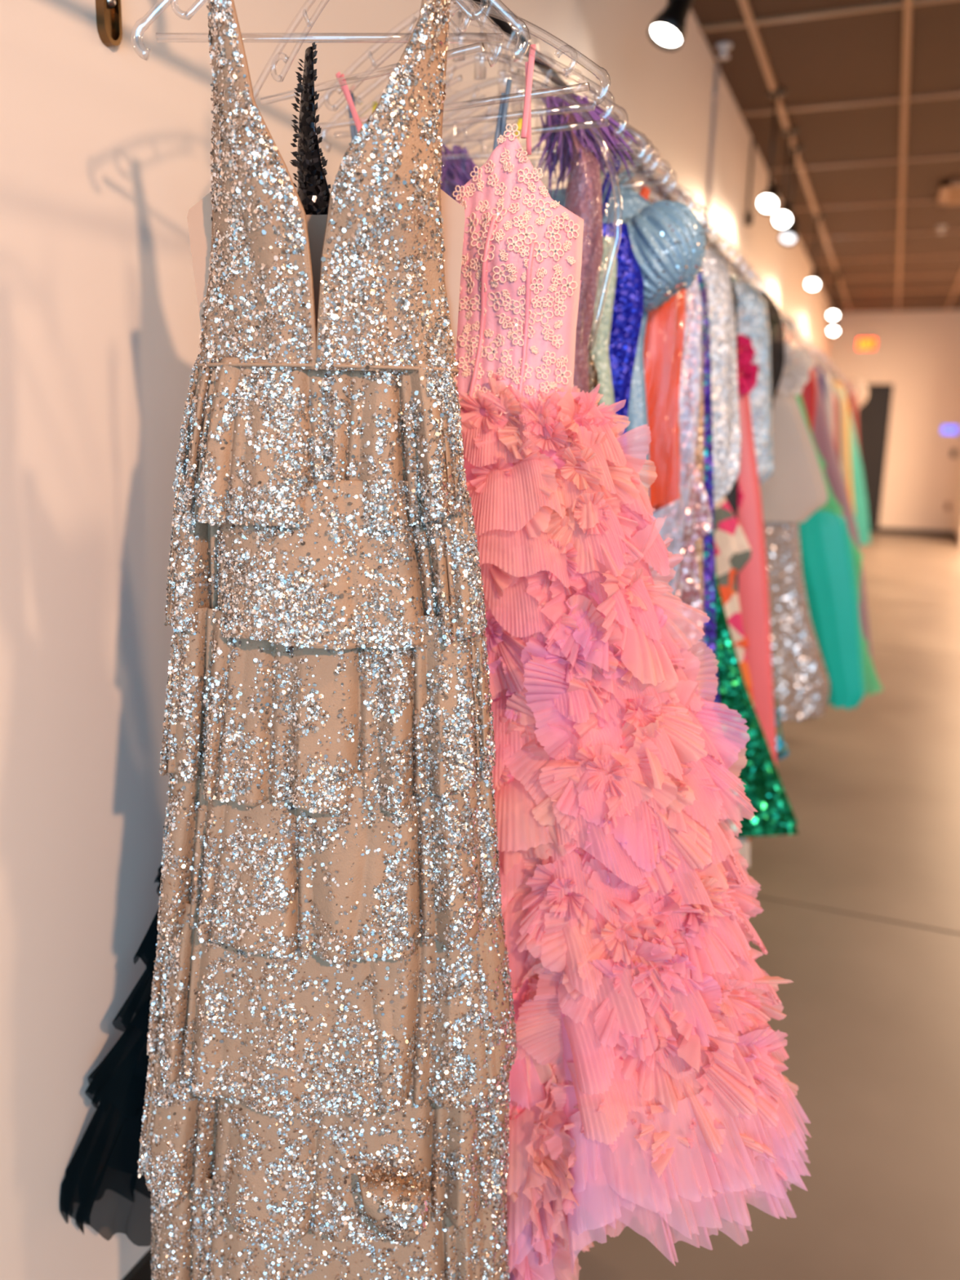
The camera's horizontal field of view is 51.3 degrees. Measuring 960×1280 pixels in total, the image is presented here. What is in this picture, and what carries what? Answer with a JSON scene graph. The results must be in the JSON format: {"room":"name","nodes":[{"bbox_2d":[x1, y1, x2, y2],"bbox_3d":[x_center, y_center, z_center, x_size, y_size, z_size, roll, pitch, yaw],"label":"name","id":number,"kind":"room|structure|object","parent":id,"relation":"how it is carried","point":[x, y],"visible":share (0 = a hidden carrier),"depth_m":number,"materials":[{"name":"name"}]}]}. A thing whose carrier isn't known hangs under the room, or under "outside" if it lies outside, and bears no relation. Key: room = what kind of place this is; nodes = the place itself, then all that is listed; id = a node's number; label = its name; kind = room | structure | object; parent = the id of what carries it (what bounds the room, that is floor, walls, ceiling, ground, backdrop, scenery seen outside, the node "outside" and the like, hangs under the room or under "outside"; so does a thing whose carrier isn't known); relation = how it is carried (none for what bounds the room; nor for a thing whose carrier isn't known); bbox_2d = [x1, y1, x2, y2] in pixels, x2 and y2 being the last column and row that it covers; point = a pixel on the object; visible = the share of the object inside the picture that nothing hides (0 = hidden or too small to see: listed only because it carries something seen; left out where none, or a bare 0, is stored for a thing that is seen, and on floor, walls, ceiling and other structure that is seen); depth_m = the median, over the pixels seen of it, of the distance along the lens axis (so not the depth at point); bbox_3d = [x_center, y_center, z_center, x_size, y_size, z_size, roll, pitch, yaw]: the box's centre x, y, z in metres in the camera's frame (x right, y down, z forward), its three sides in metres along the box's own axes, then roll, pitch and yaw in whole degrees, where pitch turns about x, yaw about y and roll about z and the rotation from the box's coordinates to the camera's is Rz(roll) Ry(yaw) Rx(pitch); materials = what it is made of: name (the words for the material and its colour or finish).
{"room":"clothing store","nodes":[
{"label":"clothing store","id":0,"kind":"room"},
{"bbox_2d":[137,0,517,1279],"bbox_3d":[-0.198,0.146,1.176,0.508,1.700,0.199,2,12,4],"label":"gown","id":1,"kind":"object","parent":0,"point":[331,1042],"visible":1,"depth_m":1.16,"materials":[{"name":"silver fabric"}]},
{"bbox_2d":[0,0,833,1279],"bbox_3d":[1.481,-1.548,6.451,0.150,3.380,21.400,6,13,21],"label":"wall","id":2,"kind":"structure","parent":0,"point":[105,156],"depth_m":1.47,"materials":[{"name":"paint"}]},
{"bbox_2d":[95,0,122,47],"bbox_3d":[-0.503,-0.849,1.358,0.017,0.077,0.034,6,13,21],"label":"wall hook","id":3,"kind":"object","parent":2,"relation":"attached to","point":[108,12],"visible":1,"depth_m":1.36,"materials":[{"name":"brown metal"}]},
{"bbox_2d":[121,1246,152,1279],"bbox_3d":[1.484,0.091,6.669,0.012,0.083,21.200,6,13,21],"label":"baseboard","id":4,"kind":"structure","parent":2,"relation":"attached to","point":[141,1270],"depth_m":1.69,"materials":[{"name":"black"}]},
{"bbox_2d":[472,0,840,382],"bbox_3d":[1.729,-1.929,6.173,0.439,0.099,11.980,6,13,21],"label":"rail","id":5,"kind":"object","parent":2,"relation":"attached to","point":[506,28],"visible":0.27,"depth_m":1.78,"materials":[{"name":"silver metal"}]},
{"bbox_2d":[130,0,529,62],"bbox_3d":[-0.159,-0.743,1.042,0.429,0.254,0.011,2,12,3],"label":"clothes hanger","id":6,"kind":"object","parent":5,"relation":"hanging from","point":[185,18],"visible":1,"depth_m":1.06,"materials":[{"name":"clear plastic"}]},
{"bbox_2d":[253,0,503,105],"bbox_3d":[-0.136,-0.766,1.157,0.404,0.254,0.011,10,15,35],"label":"clothes hanger","id":7,"kind":"object","parent":5,"relation":"hanging from","point":[476,47],"visible":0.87,"depth_m":1.21,"materials":[{"name":"clear plastic"}]},
{"bbox_2d":[59,41,330,1246],"bbox_3d":[-0.306,0.099,1.336,0.608,1.629,0.117,2,12,5],"label":"gown","id":8,"kind":"object","parent":7,"relation":"hanging from","point":[101,1188],"visible":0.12,"depth_m":1.44,"materials":[{"name":"black fabric"}]},
{"bbox_2d":[315,0,610,129],"bbox_3d":[-0.048,-0.800,1.301,0.474,0.244,0.011,7,13,27],"label":"clothes hanger","id":9,"kind":"object","parent":5,"relation":"hanging from","point":[327,125],"visible":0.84,"depth_m":1.28,"materials":[{"name":"clear plastic"}]},
{"bbox_2d":[320,0,614,152],"bbox_3d":[-0.030,-0.830,1.409,0.464,0.229,0.011,6,13,23],"label":"clothes hanger","id":10,"kind":"object","parent":5,"relation":"hanging from","point":[335,135],"visible":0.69,"depth_m":1.39,"materials":[{"name":"clear plastic"}]},
{"bbox_2d":[347,79,511,150],"bbox_3d":[-0.040,-0.059,1.568,0.518,1.504,0.064,6,13,21],"label":"gown","id":11,"kind":"object","parent":10,"relation":"hanging from","point":[501,124],"visible":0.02,"depth_m":1.40,"materials":[{"name":"fabric"}]},
{"bbox_2d":[347,0,628,146],"bbox_3d":[0.000,-0.844,1.481,0.464,0.229,0.011,7,13,24],"label":"clothes hanger","id":12,"kind":"object","parent":5,"relation":"hanging from","point":[483,33],"visible":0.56,"depth_m":1.45,"materials":[{"name":"clear plastic"}]},
{"bbox_2d":[372,101,522,138],"bbox_3d":[-0.040,-0.094,1.651,0.306,1.484,0.060,6,13,23],"label":"gown","id":13,"kind":"object","parent":12,"relation":"hanging from","point":[520,120],"visible":0.02,"depth_m":1.47,"materials":[{"name":"fabric"}]},
{"bbox_2d":[540,82,622,350],"bbox_3d":[0.017,-0.608,1.544,0.422,0.459,0.065,6,13,21],"label":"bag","id":14,"kind":"object","parent":12,"relation":"hanging from","point":[543,82],"visible":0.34,"depth_m":1.44,"materials":[{"name":"clear plastic"}]},
{"bbox_2d":[442,10,648,162],"bbox_3d":[0.038,-0.862,1.572,0.464,0.229,0.011,5,12,16],"label":"clothes hanger","id":15,"kind":"object","parent":5,"relation":"hanging from","point":[508,11],"visible":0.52,"depth_m":1.56,"materials":[{"name":"clear plastic"}]},
{"bbox_2d":[440,93,637,393],"bbox_3d":[0.064,-0.281,1.703,0.378,1.189,0.165,6,13,21],"label":"gown","id":16,"kind":"object","parent":15,"relation":"hanging from","point":[583,199],"visible":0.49,"depth_m":1.55,"materials":[{"name":"purple fabric"}]},
{"bbox_2d":[441,25,653,168],"bbox_3d":[0.060,-0.873,1.627,0.464,0.229,0.011,6,13,23],"label":"clothes hanger","id":17,"kind":"object","parent":5,"relation":"hanging from","point":[522,94],"visible":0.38,"depth_m":1.62,"materials":[{"name":"clear plastic"}]},
{"bbox_2d":[444,150,598,406],"bbox_3d":[0.060,-0.416,1.719,0.334,0.806,0.056,6,13,21],"label":"gown","id":18,"kind":"object","parent":17,"relation":"hanging from","point":[593,372],"visible":0.02,"depth_m":1.66,"materials":[{"name":"brown fabric"}]},
{"bbox_2d":[442,34,660,174],"bbox_3d":[0.075,-0.881,1.663,0.464,0.229,0.011,6,13,21],"label":"clothes hanger","id":19,"kind":"object","parent":5,"relation":"hanging from","point":[526,34],"visible":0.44,"depth_m":1.65,"materials":[{"name":"clear plastic"}]},
{"bbox_2d":[455,149,617,408],"bbox_3d":[0.072,-0.252,1.791,0.464,1.156,0.059,6,13,21],"label":"gown","id":20,"kind":"object","parent":19,"relation":"hanging from","point":[600,353],"visible":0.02,"depth_m":1.67,"materials":[{"name":"beige fabric"}]},
{"bbox_2d":[463,51,671,186],"bbox_3d":[0.105,-0.895,1.736,0.464,0.229,0.012,5,13,19],"label":"clothes hanger","id":21,"kind":"object","parent":5,"relation":"hanging from","point":[542,51],"visible":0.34,"depth_m":1.71,"materials":[{"name":"clear plastic"}]},
{"bbox_2d":[601,155,643,435],"bbox_3d":[0.095,-0.195,1.881,0.567,1.304,0.069,6,13,21],"label":"gown","id":22,"kind":"object","parent":21,"relation":"hanging from","point":[628,307],"visible":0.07,"depth_m":1.73,"materials":[{"name":"blue fabric"}]},
{"bbox_2d":[520,71,677,195],"bbox_3d":[0.143,-0.914,1.826,0.464,0.229,0.011,8,14,29],"label":"clothes hanger","id":23,"kind":"object","parent":5,"relation":"hanging from","point":[563,71],"visible":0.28,"depth_m":1.76,"materials":[{"name":"clear plastic"}]},
{"bbox_2d":[547,168,706,499],"bbox_3d":[0.144,-0.315,1.925,0.535,1.090,0.126,8,13,28],"label":"gown","id":24,"kind":"object","parent":23,"relation":"hanging from","point":[668,239],"visible":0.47,"depth_m":1.72,"materials":[{"name":"blue fabric"}]},
{"bbox_2d":[530,92,695,210],"bbox_3d":[0.188,-0.935,1.935,0.464,0.229,0.011,5,12,18],"label":"clothes hanger","id":25,"kind":"object","parent":5,"relation":"hanging from","point":[583,92],"visible":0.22,"depth_m":1.90,"materials":[{"name":"clear plastic"}]},
{"bbox_2d":[640,184,685,511],"bbox_3d":[0.188,-0.565,2.008,0.455,0.628,0.082,6,13,21],"label":"gown","id":26,"kind":"object","parent":25,"relation":"hanging from","point":[664,339],"visible":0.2,"depth_m":1.94,"materials":[{"name":"fabric"}]},
{"bbox_2d":[540,162,704,219],"bbox_3d":[0.226,-0.954,2.026,0.464,0.229,0.011,5,12,18],"label":"clothes hanger","id":27,"kind":"object","parent":5,"relation":"hanging from","point":[622,162],"visible":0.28,"depth_m":1.99,"materials":[{"name":"clear plastic"}]},
{"bbox_2d":[652,196,702,595],"bbox_3d":[0.224,-0.487,2.119,0.479,0.823,0.086,6,13,21],"label":"gown","id":28,"kind":"object","parent":27,"relation":"hanging from","point":[673,527],"visible":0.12,"depth_m":2.03,"materials":[{"name":"silver metal"}]},
{"bbox_2d":[543,164,706,225],"bbox_3d":[0.241,-0.961,2.063,0.464,0.229,0.011,6,13,20],"label":"clothes hanger","id":29,"kind":"object","parent":5,"relation":"hanging from","point":[620,165],"visible":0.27,"depth_m":2.02,"materials":[{"name":"clear plastic"}]},
{"bbox_2d":[673,457,713,642],"bbox_3d":[0.240,-0.400,2.177,0.550,1.016,0.088,6,13,22],"label":"gown","id":30,"kind":"object","parent":29,"relation":"hanging from","point":[698,522],"visible":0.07,"depth_m":2.12,"materials":[{"name":"metal"}]},
{"bbox_2d":[560,125,709,226],"bbox_3d":[0.263,-0.972,2.117,0.464,0.229,0.011,8,13,28],"label":"clothes hanger","id":31,"kind":"object","parent":5,"relation":"hanging from","point":[614,126],"visible":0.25,"depth_m":2.06,"materials":[{"name":"clear plastic"}]},
{"bbox_2d":[694,342,703,611],"bbox_3d":[0.258,-0.391,2.237,0.536,1.058,0.080,6,13,20],"label":"gown","id":32,"kind":"object","parent":31,"relation":"hanging from","point":[699,456],"visible":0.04,"depth_m":2.14,"materials":[{"name":"fabric"}]},
{"bbox_2d":[616,135,718,239],"bbox_3d":[0.301,-0.990,2.208,0.464,0.229,0.011,7,13,26],"label":"clothes hanger","id":33,"kind":"object","parent":5,"relation":"hanging from","point":[622,135],"visible":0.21,"depth_m":2.16,"materials":[{"name":"clear plastic"}]},
{"bbox_2d":[697,268,719,702],"bbox_3d":[0.301,-0.374,2.332,0.583,1.128,0.080,6,13,20],"label":"gown","id":34,"kind":"object","parent":33,"relation":"hanging from","point":[709,637],"visible":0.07,"depth_m":2.24,"materials":[{"name":"blue fabric"}]},
{"bbox_2d":[622,152,728,252],"bbox_3d":[0.346,-1.012,2.317,0.464,0.229,0.011,5,12,17],"label":"clothes hanger","id":35,"kind":"object","parent":5,"relation":"hanging from","point":[633,153],"visible":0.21,"depth_m":2.28,"materials":[{"name":"clear plastic"}]},
{"bbox_2d":[702,248,741,503],"bbox_3d":[0.350,-0.642,2.391,0.565,0.628,0.093,6,13,21],"label":"gown","id":36,"kind":"object","parent":35,"relation":"hanging from","point":[726,432],"visible":0.2,"depth_m":2.29,"materials":[{"name":"white metal"}]},
{"bbox_2d":[634,163,735,259],"bbox_3d":[0.384,-1.031,2.408,0.464,0.229,0.011,5,12,16],"label":"clothes hanger","id":37,"kind":"object","parent":5,"relation":"hanging from","point":[641,163],"visible":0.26,"depth_m":2.37,"materials":[{"name":"clear plastic"}]},
{"bbox_2d":[714,545,799,837],"bbox_3d":[0.423,-0.240,2.549,0.867,1.478,0.181,7,13,24],"label":"gown","id":38,"kind":"object","parent":37,"relation":"hanging from","point":[763,786],"visible":0.07,"depth_m":2.51,"materials":[{"name":"green fabric"}]},
{"bbox_2d":[650,173,742,262],"bbox_3d":[0.429,-1.052,2.517,0.464,0.229,0.011,6,13,21],"label":"clothes hanger","id":39,"kind":"object","parent":5,"relation":"hanging from","point":[655,173],"visible":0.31,"depth_m":2.46,"materials":[{"name":"clear plastic"}]},
{"bbox_2d":[706,247,755,866],"bbox_3d":[0.411,-0.189,2.697,0.740,1.637,0.099,6,13,21],"label":"gown","id":40,"kind":"object","parent":39,"relation":"hanging from","point":[733,551],"visible":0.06,"depth_m":2.59,"materials":[{"name":"fabric"}]},
{"bbox_2d":[653,182,746,272],"bbox_3d":[0.466,-1.071,2.608,0.464,0.229,0.011,6,13,22],"label":"clothes hanger","id":41,"kind":"object","parent":5,"relation":"hanging from","point":[660,182],"visible":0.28,"depth_m":2.56,"materials":[{"name":"clear plastic"}]},
{"bbox_2d":[724,267,737,590],"bbox_3d":[0.468,-0.355,2.752,0.605,1.336,0.080,6,13,20],"label":"gown","id":42,"kind":"object","parent":41,"relation":"hanging from","point":[731,496],"visible":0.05,"depth_m":2.65,"materials":[{"name":"fabric"}]},
{"bbox_2d":[674,194,754,279],"bbox_3d":[0.519,-1.096,2.735,0.464,0.229,0.011,6,13,23],"label":"clothes hanger","id":43,"kind":"object","parent":5,"relation":"hanging from","point":[674,194],"visible":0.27,"depth_m":2.68,"materials":[{"name":"clear plastic"}]},
{"bbox_2d":[737,333,777,768],"bbox_3d":[0.513,-0.309,2.884,0.773,1.475,0.119,6,13,23],"label":"gown","id":44,"kind":"object","parent":43,"relation":"hanging from","point":[753,580],"visible":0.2,"depth_m":2.79,"materials":[{"name":"fabric"}]},
{"bbox_2d":[706,246,761,288],"bbox_3d":[0.583,-1.127,2.889,0.464,0.229,0.012,5,13,19],"label":"clothes hanger","id":45,"kind":"object","parent":5,"relation":"hanging from","point":[707,246],"visible":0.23,"depth_m":2.84,"materials":[{"name":"clear plastic"}]},
{"bbox_2d":[729,271,773,484],"bbox_3d":[0.581,-0.767,2.963,0.600,0.610,0.101,6,13,21],"label":"gown","id":46,"kind":"object","parent":45,"relation":"hanging from","point":[752,313],"visible":0.2,"depth_m":2.85,"materials":[{"name":"silver metal"}]},
{"bbox_2d":[719,255,766,294],"bbox_3d":[0.620,-1.146,2.980,0.464,0.229,0.011,4,12,13],"label":"clothes hanger","id":47,"kind":"object","parent":5,"relation":"hanging from","point":[719,255],"visible":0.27,"depth_m":2.95,"materials":[{"name":"clear plastic"}]},
{"bbox_2d":[731,275,789,760],"bbox_3d":[0.614,-0.367,3.139,0.800,1.464,0.079,6,13,23],"label":"gown","id":48,"kind":"object","parent":47,"relation":"hanging from","point":[782,751],"visible":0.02,"depth_m":3.13,"materials":[{"name":"fabric"}]},
{"bbox_2d":[715,241,780,308],"bbox_3d":[0.771,-1.219,3.344,0.464,0.229,0.011,4,12,14],"label":"clothes hanger","id":49,"kind":"object","parent":5,"relation":"hanging from","point":[715,242],"visible":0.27,"depth_m":3.31,"materials":[{"name":"clear plastic"}]},
{"bbox_2d":[759,341,830,722],"bbox_3d":[0.797,-0.441,3.462,0.885,1.440,0.246,6,13,21],"label":"gown","id":50,"kind":"object","parent":49,"relation":"hanging from","point":[796,488],"visible":0.31,"depth_m":3.38,"materials":[{"name":"beige fabric"}]},
{"bbox_2d":[726,262,769,292],"bbox_3d":[0.658,-1.164,3.071,0.464,0.229,0.011,6,13,20],"label":"clothes hanger","id":51,"kind":"object","parent":5,"relation":"hanging from","point":[728,262],"visible":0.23,"depth_m":3.02,"materials":[{"name":"clear plastic"}]},
{"bbox_2d":[737,280,784,411],"bbox_3d":[0.654,-0.577,3.191,0.560,1.069,0.079,6,13,21],"label":"gown","id":52,"kind":"object","parent":51,"relation":"hanging from","point":[775,327],"visible":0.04,"depth_m":3.01,"materials":[{"name":"fabric"}]},
{"bbox_2d":[782,320,811,345],"bbox_3d":[1.278,-1.466,4.570,0.464,0.229,0.011,5,12,17],"label":"clothes hanger","id":53,"kind":"object","parent":5,"relation":"hanging from","point":[782,320],"visible":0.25,"depth_m":4.53,"materials":[{"name":"clear plastic"}]},
{"bbox_2d":[786,333,816,433],"bbox_3d":[1.273,-0.887,4.686,0.671,1.052,0.139,6,13,23],"label":"gown","id":54,"kind":"object","parent":53,"relation":"hanging from","point":[808,393],"visible":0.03,"depth_m":4.53,"materials":[{"name":"red fabric"}]},
{"bbox_2d":[784,317,825,359],"bbox_3d":[1.654,-1.649,5.478,0.464,0.229,0.011,5,12,16],"label":"clothes hanger","id":55,"kind":"object","parent":5,"relation":"hanging from","point":[785,317],"visible":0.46,"depth_m":5.45,"materials":[{"name":"clear plastic"}]},
{"bbox_2d":[704,63,719,248],"bbox_3d":[1.229,-2.432,5.331,0.030,1.160,0.060,6,13,21],"label":"conduit","id":56,"kind":"object","parent":2,"relation":"attached to","point":[716,95],"visible":0.63,"depth_m":5.28,"materials":[{"name":"silver metal"}]},
{"bbox_2d":[745,139,754,226],"bbox_3d":[1.785,-3.005,6.582,0.050,0.530,0.050,6,13,21],"label":"cable","id":57,"kind":"object","parent":2,"relation":"attached to","point":[748,215],"visible":1,"depth_m":6.59,"materials":[{"name":"black metal"}]},
{"bbox_2d":[335,44,811,1279],"bbox_3d":[0.094,0.156,1.389,0.792,1.826,0.436,3,12,7],"label":"gown","id":58,"kind":"object","parent":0,"point":[646,1079],"visible":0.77,"depth_m":1.29,"materials":[{"name":"pink fabric"}]},
{"bbox_2d":[573,532,959,1279],"bbox_3d":[3.868,0.383,5.962,5.300,0.100,21.600,6,13,21],"label":"floor","id":59,"kind":"structure","parent":0,"point":[871,1024],"depth_m":2.87,"materials":[{"name":"concrete"}]},
{"bbox_2d":[756,570,959,934],"bbox_3d":[3.794,0.370,5.770,5.000,0.001,21.200,6,13,21],"label":"joint","id":60,"kind":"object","parent":59,"relation":"in","point":[873,571],"depth_m":3.16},
{"bbox_2d":[690,0,959,312],"bbox_3d":[3.940,-3.032,5.245,5.300,0.120,21.600,6,13,21],"label":"ceiling","id":61,"kind":"structure","parent":0,"point":[854,56],"depth_m":6.25,"materials":[{"name":"wood"}]},
{"bbox_2d":[648,0,693,51],"bbox_3d":[0.615,-2.249,3.159,0.130,0.690,0.144,6,13,21],"label":"spotlight","id":62,"kind":"object","parent":61,"relation":"hanging from","point":[667,31],"visible":1,"depth_m":3.19,"materials":[{"name":"black metal"}]},
{"bbox_2d":[715,42,732,60],"bbox_3d":[1.221,-2.948,5.011,0.080,0.060,0.080,6,13,21],"label":"sprinkler","id":63,"kind":"object","parent":61,"relation":"attached to","point":[722,46],"visible":1,"depth_m":5.00,"materials":[{"name":"white metal"}]},
{"bbox_2d":[756,87,786,213],"bbox_3d":[1.673,-2.785,5.725,0.117,0.654,0.181,6,13,21],"label":"spotlight","id":64,"kind":"object","parent":61,"relation":"hanging from","point":[767,202],"visible":0.99,"depth_m":5.72,"materials":[{"name":"black metal"}]},
{"bbox_2d":[772,126,798,228],"bbox_3d":[1.968,-2.957,6.431,0.118,0.595,0.184,6,13,21],"label":"spotlight","id":65,"kind":"object","parent":61,"relation":"hanging from","point":[782,219],"visible":1,"depth_m":6.42,"materials":[{"name":"black metal"}]},
{"bbox_2d":[778,144,803,245],"bbox_3d":[2.120,-3.015,6.803,0.117,0.628,0.170,6,13,21],"label":"spotlight","id":66,"kind":"object","parent":61,"relation":"hanging from","point":[788,237],"visible":0.9,"depth_m":6.80,"materials":[{"name":"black metal"}]},
{"bbox_2d":[805,213,824,290],"bbox_3d":[2.974,-3.427,8.867,0.117,0.633,0.181,6,13,21],"label":"spotlight","id":67,"kind":"object","parent":61,"relation":"hanging from","point":[812,283],"visible":1,"depth_m":8.86,"materials":[{"name":"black metal"}]},
{"bbox_2d":[699,0,959,313],"bbox_3d":[3.863,-2.929,5.077,5.000,0.020,21.200,6,13,21],"label":"ceiling grid","id":68,"kind":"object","parent":61,"relation":"attached to","point":[749,22],"depth_m":6.03,"materials":[{"name":"brown metal"}]},
{"bbox_2d":[827,269,841,319],"bbox_3d":[4.175,-4.050,11.756,0.118,0.553,0.181,6,13,21],"label":"spotlight","id":69,"kind":"object","parent":61,"relation":"hanging from","point":[833,314],"visible":1,"depth_m":11.74,"materials":[{"name":"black metal"}]},
{"bbox_2d":[827,273,843,335],"bbox_3d":[4.286,-4.031,12.044,0.118,0.703,0.181,6,13,21],"label":"spotlight","id":70,"kind":"object","parent":61,"relation":"hanging from","point":[833,330],"visible":0.98,"depth_m":12.05,"materials":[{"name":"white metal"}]},
{"bbox_2d":[937,226,946,234],"bbox_3d":[4.227,-3.756,9.163,0.080,0.060,0.080,6,13,21],"label":"sprinkler","id":71,"kind":"object","parent":61,"relation":"attached to","point":[940,228],"visible":1,"depth_m":9.15,"materials":[{"name":"brown metal"}]},
{"bbox_2d":[937,181,959,205],"bbox_3d":[3.922,-3.454,7.699,0.700,0.027,0.700,6,13,21],"label":"ceiling vent","id":72,"kind":"object","parent":61,"relation":"in","point":[949,193],"visible":1,"depth_m":7.75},
{"bbox_2d":[828,309,959,531],"bbox_3d":[7.851,-3.239,15.143,5.000,3.380,0.200,6,13,21],"label":"wall","id":73,"kind":"structure","parent":0,"point":[917,353],"depth_m":15.47,"materials":[{"name":"paint"}]},
{"bbox_2d":[857,337,877,351],"bbox_3d":[6.001,-4.583,15.494,0.280,0.190,0.061,6,13,21],"label":"exit sign","id":74,"kind":"object","parent":73,"relation":"attached to","point":[864,344],"visible":1,"depth_m":15.47,"materials":[{"name":"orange plastic"}]},
{"bbox_2d":[857,383,893,532],"bbox_3d":[6.153,-2.873,15.858,0.525,2.300,0.112,6,13,21],"label":"door","id":75,"kind":"structure","parent":73,"relation":"in","point":[873,415],"depth_m":15.78,"materials":[{"name":"metal"}]},
{"bbox_2d":[878,527,954,536],"bbox_3d":[6.867,-1.701,15.743,1.105,0.083,0.012,6,13,21],"label":"baseboard","id":76,"kind":"structure","parent":73,"relation":"attached to","point":[881,530],"depth_m":15.74,"materials":[{"name":"brown wood"}]},
{"bbox_2d":[944,502,951,510],"bbox_3d":[7.252,-2.071,15.506,0.080,0.120,0.018,6,13,21],"label":"wall socket","id":77,"kind":"object","parent":73,"relation":"attached to","point":[947,507],"visible":1,"depth_m":15.50,"materials":[{"name":"beige plastic"}]},
{"bbox_2d":[939,424,959,435],"bbox_3d":[7.184,-3.213,15.294,0.260,0.160,0.037,6,13,21],"label":"wall screen","id":78,"kind":"object","parent":73,"relation":"attached to","point":[945,429],"visible":1,"depth_m":15.28,"materials":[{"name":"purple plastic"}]},
{"bbox_2d":[950,448,956,457],"bbox_3d":[7.268,-2.863,15.340,0.080,0.120,0.018,6,13,21],"label":"wall switch","id":79,"kind":"object","parent":73,"relation":"attached to","point":[953,451],"visible":1,"depth_m":15.34,"materials":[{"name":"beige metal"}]},
{"bbox_2d":[955,492,959,537],"bbox_3d":[4.895,-1.195,5.110,3.080,3.380,21.400,6,13,21],"label":"wall","id":80,"kind":"structure","parent":0,"point":[957,521],"depth_m":15.13,"materials":[{"name":"paint"}]},
{"bbox_2d":[953,531,959,546],"bbox_3d":[7.073,-1.502,14.818,0.012,0.083,1.590,6,13,21],"label":"baseboard","id":81,"kind":"structure","parent":80,"relation":"attached to","point":[957,538],"depth_m":14.79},
{"label":"clothes hanger","id":82,"kind":"object","parent":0,"visible":0},
{"bbox_2d":[792,365,883,710],"bbox_3d":[1.134,-0.526,4.045,1.059,1.500,0.306,6,13,21],"label":"gown","id":83,"kind":"object","parent":82,"relation":"hanging from","point":[832,562],"visible":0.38,"depth_m":3.88,"materials":[{"name":"teal fabric"}]},
{"label":"clothes hanger","id":84,"kind":"object","parent":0,"visible":0},
{"bbox_2d":[796,342,872,660],"bbox_3d":[1.563,-0.696,5.160,1.010,1.609,0.179,5,13,20],"label":"gown","id":85,"kind":"object","parent":84,"relation":"hanging from","point":[822,435],"visible":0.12,"depth_m":5.01,"materials":[{"name":"fabric"}]},
{"label":"clothes hanger","id":86,"kind":"object","parent":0,"visible":0},
{"bbox_2d":[812,355,826,409],"bbox_3d":[1.799,-1.103,5.965,0.733,1.135,0.277,7,13,26],"label":"gown","id":87,"kind":"object","parent":86,"relation":"hanging from","point":[822,376],"visible":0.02,"depth_m":5.78,"materials":[{"name":"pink fabric"}]},
{"label":"clothes hanger","id":88,"kind":"object","parent":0,"visible":0},
{"bbox_2d":[815,361,834,441],"bbox_3d":[1.993,-1.171,6.421,0.732,1.183,0.274,5,12,17],"label":"gown","id":89,"kind":"object","parent":88,"relation":"hanging from","point":[828,387],"visible":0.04,"depth_m":6.25,"materials":[{"name":"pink fabric"}]},
{"label":"clothes hanger","id":90,"kind":"object","parent":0,"visible":0},
{"bbox_2d":[822,367,837,454],"bbox_3d":[2.180,-1.280,6.879,0.696,1.148,0.279,6,13,23],"label":"gown","id":91,"kind":"object","parent":90,"relation":"hanging from","point":[834,408],"visible":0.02,"depth_m":6.73,"materials":[{"name":"pink fabric"}]},
{"label":"clothes hanger","id":92,"kind":"object","parent":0,"visible":0},
{"bbox_2d":[826,372,841,469],"bbox_3d":[2.356,-1.350,7.338,0.722,1.192,0.277,7,13,26],"label":"gown","id":93,"kind":"object","parent":92,"relation":"hanging from","point":[837,402],"visible":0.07,"depth_m":7.18,"materials":[{"name":"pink fabric"}]},
{"label":"clothes hanger","id":94,"kind":"object","parent":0,"visible":0},
{"bbox_2d":[830,377,847,488],"bbox_3d":[2.590,-1.457,7.886,0.721,1.199,0.282,6,13,21],"label":"gown","id":95,"kind":"object","parent":94,"relation":"hanging from","point":[837,389],"visible":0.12,"depth_m":7.73,"materials":[{"name":"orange fabric"}]},
{"label":"clothes hanger","id":96,"kind":"object","parent":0,"visible":0},
{"bbox_2d":[831,380,854,514],"bbox_3d":[2.809,-1.608,8.416,0.747,1.116,0.281,6,13,21],"label":"gown","id":97,"kind":"object","parent":96,"relation":"hanging from","point":[846,429],"visible":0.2,"depth_m":8.28,"materials":[{"name":"yellow fabric"}]},
{"label":"clothes hanger","id":98,"kind":"object","parent":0,"visible":0},
{"bbox_2d":[842,386,870,546],"bbox_3d":[3.240,-1.619,9.339,0.898,1.456,0.288,6,13,21],"label":"gown","id":99,"kind":"object","parent":98,"relation":"hanging from","point":[860,500],"visible":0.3,"depth_m":9.23,"materials":[{"name":"teal fabric"}]},
{"label":"clothes hanger","id":100,"kind":"object","parent":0,"visible":0},
{"bbox_2d":[840,382,860,457],"bbox_3d":[3.500,-2.166,10.005,0.640,0.796,0.280,6,13,21],"label":"gown","id":101,"kind":"object","parent":100,"relation":"hanging from","point":[852,402],"visible":0.15,"depth_m":9.85,"materials":[{"name":"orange fabric"}]},
{"bbox_3d":[3.721,-2.654,10.475,0.464,0.229,0.011,6,13,21],"label":"clothes hanger","id":102,"kind":"object","parent":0,"visible":0},
{"bbox_2d":[842,377,868,413],"bbox_3d":[3.752,-2.013,10.594,0.566,1.480,0.204,6,13,21],"label":"gown","id":103,"kind":"object","parent":102,"relation":"hanging from","point":[860,391],"visible":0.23,"depth_m":10.33,"materials":[{"name":"fabric"}]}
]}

